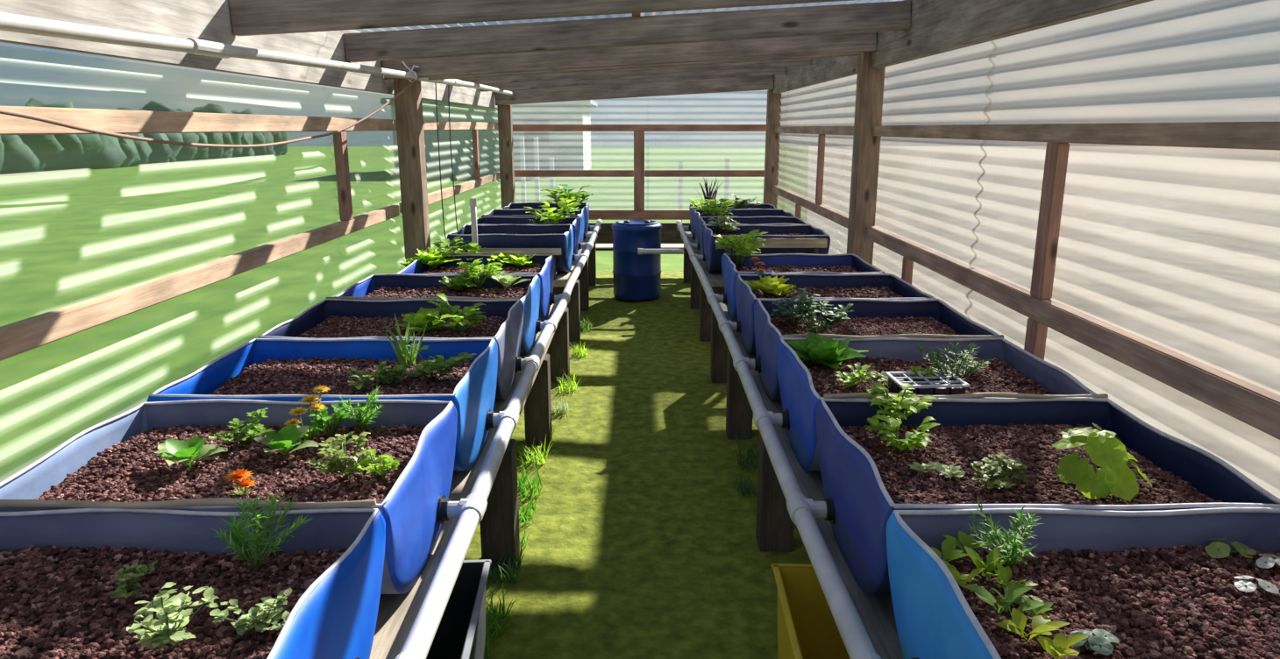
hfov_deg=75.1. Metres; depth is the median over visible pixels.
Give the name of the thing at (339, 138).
stud
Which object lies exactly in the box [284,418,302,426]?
flower
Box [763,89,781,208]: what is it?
timber post
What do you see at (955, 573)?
seedling
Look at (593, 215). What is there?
rail
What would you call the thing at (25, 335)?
wall rail
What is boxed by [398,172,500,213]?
wall rail
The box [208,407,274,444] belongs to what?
herb
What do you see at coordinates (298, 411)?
flower
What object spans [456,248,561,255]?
board
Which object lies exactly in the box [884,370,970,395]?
seedling tray
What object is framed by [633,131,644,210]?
stud
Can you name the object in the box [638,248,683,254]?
pipe
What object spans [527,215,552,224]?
herb
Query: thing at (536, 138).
fence post
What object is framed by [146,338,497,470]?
bed
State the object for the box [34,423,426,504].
gravel
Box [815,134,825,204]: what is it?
stud
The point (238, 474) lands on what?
flower
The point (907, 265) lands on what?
stud
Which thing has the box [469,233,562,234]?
gravel
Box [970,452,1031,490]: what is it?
herb
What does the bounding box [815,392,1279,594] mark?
bed
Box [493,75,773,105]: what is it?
header beam
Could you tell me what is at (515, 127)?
rail
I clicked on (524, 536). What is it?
tuft
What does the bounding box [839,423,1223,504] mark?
gravel
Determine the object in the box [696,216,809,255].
bed
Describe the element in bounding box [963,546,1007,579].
seedling
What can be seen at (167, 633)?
herb
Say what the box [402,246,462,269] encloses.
lettuce
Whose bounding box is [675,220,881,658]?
drain pipe
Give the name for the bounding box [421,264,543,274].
gravel
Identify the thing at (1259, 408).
wall rail
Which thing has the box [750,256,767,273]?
marigold
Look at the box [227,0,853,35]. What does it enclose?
rafter
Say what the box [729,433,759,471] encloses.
tuft
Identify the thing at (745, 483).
tuft
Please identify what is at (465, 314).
lettuce
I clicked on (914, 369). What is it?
seedling
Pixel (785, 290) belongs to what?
lettuce
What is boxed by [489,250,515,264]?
lettuce
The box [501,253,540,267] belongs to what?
lettuce
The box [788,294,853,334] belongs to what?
herb
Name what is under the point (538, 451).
tuft
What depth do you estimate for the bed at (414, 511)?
2.27 m
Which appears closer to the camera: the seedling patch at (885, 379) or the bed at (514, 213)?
the seedling patch at (885, 379)
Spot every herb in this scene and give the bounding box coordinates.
[126,582,218,649]
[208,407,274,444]
[209,588,291,635]
[307,431,370,478]
[372,361,408,386]
[405,343,476,381]
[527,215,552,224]
[707,214,739,234]
[729,193,763,209]
[769,288,818,326]
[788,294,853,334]
[951,355,990,375]
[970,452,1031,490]
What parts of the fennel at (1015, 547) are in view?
stem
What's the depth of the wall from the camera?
2.69 m
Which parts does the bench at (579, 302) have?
leg, leg, leg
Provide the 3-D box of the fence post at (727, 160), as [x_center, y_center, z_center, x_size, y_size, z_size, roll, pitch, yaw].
[1.500,-2.371,14.448,0.070,1.190,0.070,0,14,0]
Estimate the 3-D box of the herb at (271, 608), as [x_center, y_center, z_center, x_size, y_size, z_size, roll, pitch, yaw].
[-0.680,0.504,1.487,0.155,0.073,0.093,0,14,0]
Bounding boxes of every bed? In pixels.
[0,399,457,594]
[0,497,385,658]
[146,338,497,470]
[258,296,523,399]
[336,273,540,354]
[397,251,554,320]
[446,224,575,272]
[469,216,581,255]
[481,208,585,243]
[500,202,590,234]
[688,203,778,234]
[692,208,794,243]
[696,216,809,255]
[703,224,830,272]
[721,253,884,320]
[734,273,936,354]
[753,298,998,399]
[775,334,1096,470]
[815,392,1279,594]
[886,507,1279,658]
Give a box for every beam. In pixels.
[381,32,876,79]
[428,52,861,80]
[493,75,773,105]
[772,0,1153,93]
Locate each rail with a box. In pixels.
[0,106,393,135]
[0,205,399,361]
[393,119,497,130]
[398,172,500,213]
[512,124,766,131]
[514,170,633,177]
[588,210,689,220]
[588,222,689,243]
[644,170,764,177]
[772,184,848,228]
[774,126,853,135]
[867,226,1279,440]
[873,121,1279,150]
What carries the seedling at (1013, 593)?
on the gravel at (1183, 602)
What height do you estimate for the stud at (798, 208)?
0.602 m
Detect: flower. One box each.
[221,468,253,482]
[235,478,256,488]
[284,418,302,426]
[287,406,307,415]
[298,394,321,403]
[308,403,327,410]
[310,384,330,392]
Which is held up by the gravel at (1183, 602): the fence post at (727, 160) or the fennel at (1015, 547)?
the fennel at (1015, 547)
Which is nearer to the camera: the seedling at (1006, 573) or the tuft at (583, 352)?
the seedling at (1006, 573)
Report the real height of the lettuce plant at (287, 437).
0.065 m
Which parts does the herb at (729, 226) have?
stem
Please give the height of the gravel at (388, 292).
0.053 m
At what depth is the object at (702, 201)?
8.38 m
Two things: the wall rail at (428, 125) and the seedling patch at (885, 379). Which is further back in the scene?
the wall rail at (428, 125)
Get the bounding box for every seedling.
[109,563,143,598]
[138,560,157,575]
[345,367,382,390]
[353,448,399,481]
[833,363,876,389]
[902,365,936,380]
[931,537,969,568]
[942,530,994,554]
[942,560,978,587]
[948,568,985,585]
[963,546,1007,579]
[963,583,1044,615]
[994,561,1038,588]
[995,608,1069,641]
[1014,595,1040,604]
[1023,596,1052,619]
[1037,632,1087,658]
[1056,423,1104,440]
[1067,628,1119,655]
[1205,538,1256,558]
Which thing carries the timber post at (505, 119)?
on the floor
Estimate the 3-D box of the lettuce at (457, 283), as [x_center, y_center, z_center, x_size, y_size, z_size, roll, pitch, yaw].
[-1.005,-0.258,4.581,0.182,0.092,0.211,-12,18,-40]
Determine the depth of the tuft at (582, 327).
7.01 m
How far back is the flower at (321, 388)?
2.40 m
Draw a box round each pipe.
[0,12,513,95]
[395,219,601,658]
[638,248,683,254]
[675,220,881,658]
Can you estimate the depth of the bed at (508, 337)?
3.91 m
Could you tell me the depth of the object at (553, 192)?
8.64 m
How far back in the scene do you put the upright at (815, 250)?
6.32 m
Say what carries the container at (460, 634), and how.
on the floor
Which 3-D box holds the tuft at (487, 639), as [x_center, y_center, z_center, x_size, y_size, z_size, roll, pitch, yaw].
[-0.514,0.994,2.704,0.144,0.096,0.228,0,14,0]
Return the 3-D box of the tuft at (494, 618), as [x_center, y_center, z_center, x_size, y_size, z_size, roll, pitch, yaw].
[-0.496,0.962,2.824,0.184,0.101,0.241,0,14,0]
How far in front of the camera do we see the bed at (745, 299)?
4.58 m
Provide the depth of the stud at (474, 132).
8.00 m
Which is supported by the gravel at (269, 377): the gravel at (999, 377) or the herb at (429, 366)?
the herb at (429, 366)
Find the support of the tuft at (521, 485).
on the floor
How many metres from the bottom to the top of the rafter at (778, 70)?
0.306 m
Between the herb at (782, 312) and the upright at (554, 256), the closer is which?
the herb at (782, 312)
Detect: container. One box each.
[426,559,491,658]
[771,563,850,658]
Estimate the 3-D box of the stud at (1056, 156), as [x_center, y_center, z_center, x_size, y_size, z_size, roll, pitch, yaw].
[1.500,-0.396,3.053,0.045,0.567,0.085,0,14,0]
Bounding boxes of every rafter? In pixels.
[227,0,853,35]
[342,0,910,62]
[456,57,811,84]
[480,66,786,92]
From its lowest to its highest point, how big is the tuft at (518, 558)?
0.107 m
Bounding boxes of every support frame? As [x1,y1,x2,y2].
[369,302,569,658]
[710,302,903,658]
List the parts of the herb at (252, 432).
stem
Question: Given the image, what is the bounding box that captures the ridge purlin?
[632,13,640,16]
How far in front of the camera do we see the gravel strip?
11.92 m
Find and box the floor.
[464,270,811,658]
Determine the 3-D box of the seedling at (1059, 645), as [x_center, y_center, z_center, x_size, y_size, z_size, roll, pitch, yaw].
[0.710,0.537,1.405,0.075,0.046,0.056,9,16,32]
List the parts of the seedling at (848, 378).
stem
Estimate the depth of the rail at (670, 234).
9.74 m
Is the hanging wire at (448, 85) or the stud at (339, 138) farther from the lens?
the hanging wire at (448, 85)
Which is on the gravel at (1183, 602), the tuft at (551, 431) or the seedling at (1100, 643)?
the seedling at (1100, 643)
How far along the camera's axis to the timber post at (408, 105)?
5.35 m
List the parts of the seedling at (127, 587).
stem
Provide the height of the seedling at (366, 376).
0.085 m
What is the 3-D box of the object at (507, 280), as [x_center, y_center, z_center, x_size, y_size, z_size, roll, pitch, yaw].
[-0.748,-0.271,4.630,0.256,0.092,0.187,10,17,36]
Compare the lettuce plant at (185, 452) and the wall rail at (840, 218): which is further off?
the wall rail at (840, 218)
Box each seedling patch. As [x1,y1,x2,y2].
[856,370,895,388]
[907,461,964,483]
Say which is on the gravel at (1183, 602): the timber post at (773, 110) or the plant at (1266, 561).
the plant at (1266, 561)
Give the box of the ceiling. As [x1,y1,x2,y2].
[355,0,896,32]
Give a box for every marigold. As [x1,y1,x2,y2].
[221,468,256,496]
[284,384,330,441]
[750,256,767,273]
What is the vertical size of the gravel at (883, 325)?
0.042 m
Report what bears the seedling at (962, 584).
on the gravel at (1183, 602)
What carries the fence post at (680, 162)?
on the gravel strip
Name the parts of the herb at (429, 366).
stem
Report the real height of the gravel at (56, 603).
0.042 m
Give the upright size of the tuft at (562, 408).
0.096 m
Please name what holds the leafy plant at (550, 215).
on the gravel
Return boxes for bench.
[552,231,596,341]
[682,231,725,341]
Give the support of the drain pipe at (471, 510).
attached to the bed at (336, 617)
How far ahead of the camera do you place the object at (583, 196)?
8.93 m
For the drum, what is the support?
on the floor
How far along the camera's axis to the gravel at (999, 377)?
2.99 m
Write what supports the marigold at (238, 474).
on the gravel at (130, 471)
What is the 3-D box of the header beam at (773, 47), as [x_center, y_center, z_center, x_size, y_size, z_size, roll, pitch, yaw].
[-0.070,-1.704,5.112,3.028,0.326,0.060,0,14,0]
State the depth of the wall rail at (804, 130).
6.93 m
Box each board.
[0,0,497,108]
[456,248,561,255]
[715,238,827,248]
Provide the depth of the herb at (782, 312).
3.71 m
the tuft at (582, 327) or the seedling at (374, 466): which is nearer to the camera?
the seedling at (374, 466)
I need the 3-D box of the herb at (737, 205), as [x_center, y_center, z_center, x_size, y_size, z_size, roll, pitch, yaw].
[1.059,-1.278,8.556,0.346,0.212,0.268,-9,16,-32]
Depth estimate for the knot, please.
5.07 m
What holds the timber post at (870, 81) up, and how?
on the floor
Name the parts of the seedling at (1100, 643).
stem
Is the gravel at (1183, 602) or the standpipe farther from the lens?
the standpipe
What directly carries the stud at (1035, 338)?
attached to the wall
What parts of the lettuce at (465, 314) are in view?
stem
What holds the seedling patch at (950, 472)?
on the gravel at (957, 445)
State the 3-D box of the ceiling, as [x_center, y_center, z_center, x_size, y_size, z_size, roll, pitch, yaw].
[-0.023,-1.630,4.004,3.495,0.221,11.350,0,14,0]
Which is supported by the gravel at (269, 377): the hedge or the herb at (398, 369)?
the herb at (398, 369)
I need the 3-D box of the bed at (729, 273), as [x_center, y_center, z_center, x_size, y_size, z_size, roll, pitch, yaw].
[0.958,-0.242,5.075,0.878,0.346,0.737,0,14,0]
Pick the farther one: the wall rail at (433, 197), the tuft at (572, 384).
the wall rail at (433, 197)
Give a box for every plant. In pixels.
[696,175,723,206]
[1052,428,1151,501]
[1234,576,1279,593]
[1255,554,1279,568]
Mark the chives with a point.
(403, 352)
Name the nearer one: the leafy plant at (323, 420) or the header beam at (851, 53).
the leafy plant at (323, 420)
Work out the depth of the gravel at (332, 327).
3.71 m
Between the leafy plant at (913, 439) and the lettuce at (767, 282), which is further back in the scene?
the lettuce at (767, 282)
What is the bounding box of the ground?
[0,146,789,482]
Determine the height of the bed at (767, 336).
0.346 m
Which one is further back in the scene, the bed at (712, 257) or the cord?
the bed at (712, 257)
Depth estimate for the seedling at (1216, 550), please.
1.74 m
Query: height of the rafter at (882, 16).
0.306 m
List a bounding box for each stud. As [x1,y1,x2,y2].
[333,131,353,220]
[471,129,480,179]
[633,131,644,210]
[795,203,801,218]
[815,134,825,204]
[901,256,913,284]
[1024,317,1047,360]
[1030,142,1069,299]
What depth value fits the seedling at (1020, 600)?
1.57 m
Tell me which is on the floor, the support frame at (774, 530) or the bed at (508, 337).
the support frame at (774, 530)
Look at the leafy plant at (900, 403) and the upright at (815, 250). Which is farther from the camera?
the upright at (815, 250)
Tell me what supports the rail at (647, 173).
attached to the wall
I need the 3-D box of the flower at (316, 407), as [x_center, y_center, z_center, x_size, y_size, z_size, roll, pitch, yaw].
[-0.918,0.218,2.367,0.051,0.012,0.051,0,14,0]
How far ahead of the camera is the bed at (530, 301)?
4.65 m
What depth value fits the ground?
12.68 m
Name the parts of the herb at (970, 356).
stem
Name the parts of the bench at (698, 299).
leg, leg, leg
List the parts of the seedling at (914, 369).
stem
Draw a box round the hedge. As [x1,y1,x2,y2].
[0,98,288,176]
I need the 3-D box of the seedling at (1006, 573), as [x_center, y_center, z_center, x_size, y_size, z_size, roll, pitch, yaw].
[0.728,0.487,1.620,0.080,0.040,0.053,9,17,34]
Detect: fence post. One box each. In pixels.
[519,136,526,202]
[533,136,540,202]
[549,157,554,202]
[677,160,682,222]
[724,157,729,199]
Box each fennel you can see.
[209,489,313,572]
[334,385,383,432]
[967,495,1042,569]
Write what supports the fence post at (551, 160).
on the ground
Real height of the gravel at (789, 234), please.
0.053 m
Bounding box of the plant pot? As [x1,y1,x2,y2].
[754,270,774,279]
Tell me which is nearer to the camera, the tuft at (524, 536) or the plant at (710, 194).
the tuft at (524, 536)
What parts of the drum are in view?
lid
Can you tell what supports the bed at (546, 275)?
on the support frame at (500, 536)
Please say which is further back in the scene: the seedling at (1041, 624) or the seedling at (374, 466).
the seedling at (374, 466)
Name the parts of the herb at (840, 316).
stem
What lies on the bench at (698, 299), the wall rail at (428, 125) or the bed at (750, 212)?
the bed at (750, 212)
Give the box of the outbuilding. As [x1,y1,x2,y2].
[380,98,597,174]
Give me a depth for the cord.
2.64 m
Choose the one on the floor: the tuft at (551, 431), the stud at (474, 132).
the tuft at (551, 431)
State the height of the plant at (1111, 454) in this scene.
0.156 m
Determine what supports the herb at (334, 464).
on the gravel at (130, 471)
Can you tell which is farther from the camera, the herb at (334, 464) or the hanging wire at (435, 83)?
the hanging wire at (435, 83)
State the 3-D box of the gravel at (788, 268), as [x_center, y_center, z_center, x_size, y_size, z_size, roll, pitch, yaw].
[0.965,-0.326,5.055,0.785,0.050,0.690,0,14,0]
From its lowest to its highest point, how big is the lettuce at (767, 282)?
0.115 m
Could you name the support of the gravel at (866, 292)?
in the bed at (745, 299)
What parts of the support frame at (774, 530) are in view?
leg, leg, leg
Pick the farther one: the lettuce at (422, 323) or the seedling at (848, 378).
the lettuce at (422, 323)
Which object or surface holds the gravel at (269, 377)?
in the bed at (473, 396)
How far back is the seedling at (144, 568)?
1.68 m
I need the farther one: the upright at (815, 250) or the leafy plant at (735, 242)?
the upright at (815, 250)
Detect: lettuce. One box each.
[394,306,450,333]
[398,256,426,268]
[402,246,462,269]
[423,293,486,334]
[438,274,477,291]
[455,245,493,260]
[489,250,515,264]
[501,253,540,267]
[742,275,796,296]
[763,284,796,297]
[784,332,868,369]
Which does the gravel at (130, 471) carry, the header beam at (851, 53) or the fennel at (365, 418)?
the fennel at (365, 418)
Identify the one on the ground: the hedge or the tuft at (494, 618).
the hedge
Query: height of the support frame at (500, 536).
0.540 m
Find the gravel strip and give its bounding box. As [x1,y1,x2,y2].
[595,243,683,248]
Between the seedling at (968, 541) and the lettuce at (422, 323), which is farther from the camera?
the lettuce at (422, 323)
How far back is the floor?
3.63 m
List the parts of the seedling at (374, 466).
stem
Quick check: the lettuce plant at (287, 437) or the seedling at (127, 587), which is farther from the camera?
the lettuce plant at (287, 437)
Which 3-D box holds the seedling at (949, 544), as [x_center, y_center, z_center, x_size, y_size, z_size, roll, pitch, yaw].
[0.617,0.468,1.711,0.102,0.035,0.108,0,14,0]
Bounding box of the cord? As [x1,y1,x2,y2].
[0,77,419,148]
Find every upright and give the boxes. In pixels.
[552,255,555,279]
[813,248,818,254]
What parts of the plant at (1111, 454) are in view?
stem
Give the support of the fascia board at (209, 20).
attached to the ceiling
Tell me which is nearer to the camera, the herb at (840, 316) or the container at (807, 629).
the container at (807, 629)
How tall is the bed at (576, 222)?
0.342 m
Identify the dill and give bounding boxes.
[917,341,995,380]
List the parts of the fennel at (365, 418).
stem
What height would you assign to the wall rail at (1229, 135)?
0.065 m
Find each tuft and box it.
[485,583,522,639]
[485,618,500,658]
[488,537,525,583]
[516,435,561,466]
[517,461,547,499]
[518,492,544,525]
[519,525,531,553]
[550,420,561,438]
[551,392,572,415]
[555,368,585,393]
[568,341,590,357]
[580,316,595,331]
[728,466,758,497]
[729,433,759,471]
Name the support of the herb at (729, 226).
on the gravel at (789, 234)
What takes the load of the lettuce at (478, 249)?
in the bed at (546, 275)
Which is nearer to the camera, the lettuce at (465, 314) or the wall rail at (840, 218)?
the lettuce at (465, 314)
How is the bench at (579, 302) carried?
on the floor
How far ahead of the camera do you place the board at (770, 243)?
6.31 m
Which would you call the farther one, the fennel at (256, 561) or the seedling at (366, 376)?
the seedling at (366, 376)
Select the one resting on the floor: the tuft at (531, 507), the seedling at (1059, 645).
the tuft at (531, 507)
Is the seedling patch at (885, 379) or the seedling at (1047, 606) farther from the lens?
the seedling patch at (885, 379)
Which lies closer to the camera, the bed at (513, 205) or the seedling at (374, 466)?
the seedling at (374, 466)
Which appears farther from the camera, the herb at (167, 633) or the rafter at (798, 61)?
the rafter at (798, 61)
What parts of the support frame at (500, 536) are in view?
leg, leg, leg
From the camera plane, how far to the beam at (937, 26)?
3.88 m
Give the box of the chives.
[380,312,427,367]
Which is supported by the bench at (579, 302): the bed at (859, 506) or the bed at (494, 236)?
the bed at (494, 236)
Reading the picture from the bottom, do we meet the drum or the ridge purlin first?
the drum
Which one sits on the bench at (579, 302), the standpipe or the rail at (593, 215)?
the standpipe
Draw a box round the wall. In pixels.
[775,0,1279,498]
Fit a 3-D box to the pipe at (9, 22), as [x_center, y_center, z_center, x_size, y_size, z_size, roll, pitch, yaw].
[-1.442,-1.260,4.016,0.117,0.201,11.002,0,14,1]
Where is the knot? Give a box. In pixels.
[402,61,419,81]
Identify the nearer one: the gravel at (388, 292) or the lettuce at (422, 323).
the lettuce at (422, 323)
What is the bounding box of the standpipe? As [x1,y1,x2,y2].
[469,198,477,248]
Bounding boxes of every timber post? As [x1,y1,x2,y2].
[392,78,430,259]
[497,105,515,208]
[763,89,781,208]
[846,51,885,264]
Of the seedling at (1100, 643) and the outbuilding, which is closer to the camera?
the seedling at (1100, 643)
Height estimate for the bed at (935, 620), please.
0.345 m
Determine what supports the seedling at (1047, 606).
on the gravel at (1183, 602)
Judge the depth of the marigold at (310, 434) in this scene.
2.37 m
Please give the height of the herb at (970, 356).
0.076 m
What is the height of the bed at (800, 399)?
0.355 m
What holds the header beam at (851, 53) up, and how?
attached to the timber post at (870, 81)
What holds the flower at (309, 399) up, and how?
on the marigold at (310, 434)
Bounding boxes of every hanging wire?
[434,83,446,238]
[448,85,458,234]
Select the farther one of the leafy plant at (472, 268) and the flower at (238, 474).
the leafy plant at (472, 268)
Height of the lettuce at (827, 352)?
0.121 m
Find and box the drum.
[611,220,661,301]
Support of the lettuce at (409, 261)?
on the gravel at (536, 269)
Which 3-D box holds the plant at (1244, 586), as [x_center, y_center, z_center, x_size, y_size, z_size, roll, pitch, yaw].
[1.201,0.498,1.623,0.080,0.022,0.064,5,14,18]
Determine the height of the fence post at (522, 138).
1.540 m
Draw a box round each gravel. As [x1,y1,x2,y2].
[0,545,348,658]
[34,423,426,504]
[206,357,476,395]
[295,315,507,338]
[362,285,528,298]
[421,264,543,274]
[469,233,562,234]
[712,233,809,235]
[735,264,862,272]
[750,285,903,298]
[770,315,959,335]
[799,356,1052,397]
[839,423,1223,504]
[936,545,1279,658]
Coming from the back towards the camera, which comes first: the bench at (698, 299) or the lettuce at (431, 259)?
the bench at (698, 299)
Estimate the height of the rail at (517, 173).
0.075 m
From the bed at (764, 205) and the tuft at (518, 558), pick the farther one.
the bed at (764, 205)

